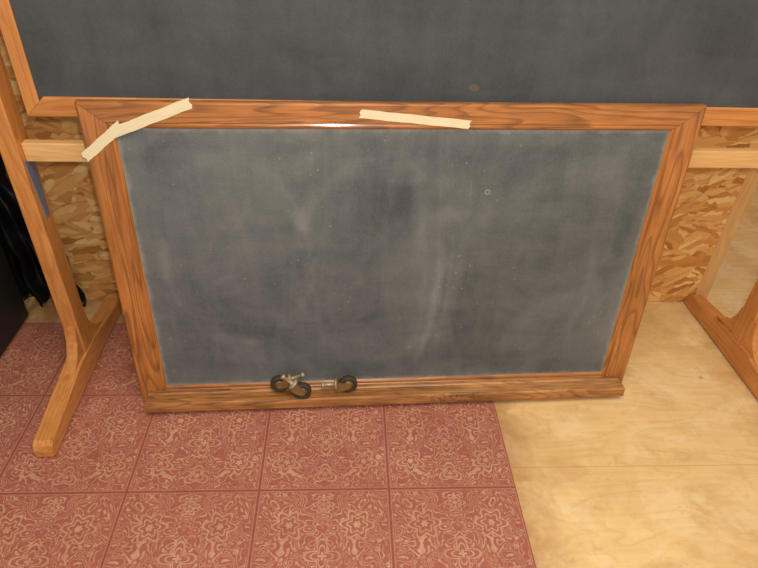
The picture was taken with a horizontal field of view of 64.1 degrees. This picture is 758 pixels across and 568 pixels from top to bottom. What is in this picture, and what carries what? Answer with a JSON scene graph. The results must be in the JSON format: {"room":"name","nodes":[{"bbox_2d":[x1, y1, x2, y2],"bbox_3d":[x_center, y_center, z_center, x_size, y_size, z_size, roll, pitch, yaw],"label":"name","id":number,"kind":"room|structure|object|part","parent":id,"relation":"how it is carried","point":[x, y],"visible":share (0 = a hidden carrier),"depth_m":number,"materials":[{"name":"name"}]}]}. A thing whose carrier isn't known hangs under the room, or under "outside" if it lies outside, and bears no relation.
{"room":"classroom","nodes":[
{"label":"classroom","id":0,"kind":"room"},
{"bbox_2d":[0,323,535,567],"bbox_3d":[-0.866,0.843,0.898,2.440,0.002,2.440,0,36,-3],"label":"rug","id":1,"kind":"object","parent":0,"point":[417,485],"depth_m":1.44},
{"bbox_2d":[0,243,28,356],"bbox_3d":[-1.291,-0.129,1.350,0.465,0.999,0.580,0,36,-3],"label":"base cabinet","id":2,"kind":"object","parent":1,"relation":"on","point":[13,311],"visible":1,"depth_m":1.77,"materials":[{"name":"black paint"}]},
{"bbox_2d":[0,0,757,456],"bbox_3d":[0.158,-0.449,1.266,1.958,1.719,0.596,0,36,-4],"label":"chalkboard","id":3,"kind":"object","parent":1,"relation":"on","point":[61,52],"visible":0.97,"depth_m":1.26,"materials":[{"name":"brown wood"}]},
{"bbox_3d":[-0.801,-0.350,1.302,0.040,1.350,0.060,0,36,-4],"label":"post","id":4,"kind":"part","parent":3,"relation":"part of","materials":[{"name":"brown wood"}]},
{"bbox_3d":[0.154,-0.381,1.336,1.799,0.043,0.025,0,36,-4],"label":"rail","id":5,"kind":"part","parent":3,"relation":"part of","materials":[{"name":"brown wood"}]},
{"bbox_3d":[1.107,-0.357,1.426,0.040,1.350,0.060,0,36,-4],"label":"post","id":6,"kind":"part","parent":3,"relation":"part of","materials":[{"name":"brown wood"}]},
{"bbox_2d":[74,97,706,412],"bbox_3d":[0.041,-0.030,1.459,1.346,0.806,0.141,-1,36,-5],"label":"chalkboard","id":7,"kind":"object","parent":1,"relation":"on","point":[416,252],"visible":1,"depth_m":1.44,"materials":[{"name":"brown wood"}]},
{"bbox_2d":[270,372,304,391],"bbox_3d":[-0.243,0.260,1.611,0.092,0.059,0.032,-5,37,-10],"label":"caster","id":8,"kind":"object","parent":7,"relation":"on","point":[277,384],"visible":0.88,"depth_m":1.60,"materials":[{"name":"metal"}]},
{"bbox_3d":[-0.216,0.246,1.605,0.041,0.032,0.032,-21,31,8],"label":"stem","id":9,"kind":"part","parent":8,"relation":"part of","materials":[{"name":"metal"}]},
{"bbox_2d":[281,374,311,398],"bbox_3d":[-0.216,0.267,1.581,0.078,0.080,0.032,2,36,0],"label":"caster","id":10,"kind":"object","parent":7,"relation":"on","point":[301,390],"visible":1,"depth_m":1.57,"materials":[{"name":"black rubber"}]},
{"bbox_3d":[-0.237,0.249,1.568,0.032,0.041,0.032,-40,27,17],"label":"stem","id":11,"kind":"part","parent":10,"relation":"part of","materials":[{"name":"metal"}]},
{"bbox_2d":[321,375,356,391],"bbox_3d":[-0.106,0.267,1.618,0.097,0.049,0.032,-3,37,-8],"label":"caster","id":12,"kind":"object","parent":7,"relation":"on","point":[348,383],"visible":1,"depth_m":1.61,"materials":[{"name":"black rubber"}]},
{"bbox_3d":[-0.134,0.268,1.615,0.041,0.032,0.032,-2,32,-4],"label":"stem","id":13,"kind":"part","parent":12,"relation":"part of","materials":[{"name":"metal"}]},
{"bbox_2d":[144,376,624,412],"bbox_3d":[0.034,0.300,1.649,1.292,0.032,0.054,-1,31,-5],"label":"chalk tray","id":14,"kind":"object","parent":7,"relation":"on","point":[414,389],"depth_m":1.64,"materials":[{"name":"brown wood"}]},
{"bbox_3d":[0.032,0.277,1.678,1.200,0.048,0.018,-1,31,-5],"label":"rail","id":15,"kind":"part","parent":7,"relation":"part of","materials":[{"name":"brown wood"}]},
{"bbox_3d":[0.053,-0.358,1.292,1.337,0.056,0.018,-1,31,-5],"label":"rail","id":16,"kind":"part","parent":7,"relation":"part of","materials":[{"name":"brown wood"}]},
{"bbox_2d":[0,30,757,301],"bbox_3d":[-0.771,-0.961,1.248,3.785,2.500,0.020,0,36,-3],"label":"wall","id":17,"kind":"structure","parent":0,"point":[707,197],"depth_m":1.83,"materials":[{"name":"brown wood"}]},
{"bbox_2d":[0,153,86,306],"bbox_3d":[-1.049,-0.337,1.633,0.278,1.004,0.044,0,36,-3],"label":"plastic sheet","id":18,"kind":"object","parent":17,"relation":"hanging from","point":[15,239],"visible":0.52,"depth_m":1.80,"materials":[{"name":"black plastic"}]},
{"bbox_2d":[695,168,757,297],"bbox_3d":[1.144,-0.959,1.361,0.048,2.500,0.040,0,36,-3],"label":"trim","id":19,"kind":"structure","parent":17,"relation":"attached to","point":[750,183],"depth_m":1.92,"materials":[{"name":"brown wood"}]},
{"bbox_2d":[24,185,757,567],"bbox_3d":[0.206,0.311,1.731,5.800,0.049,4.800,0,36,-3],"label":"floor","id":20,"kind":"structure","parent":0,"point":[662,473],"depth_m":1.55,"materials":[{"name":"brown wood"}]}
]}

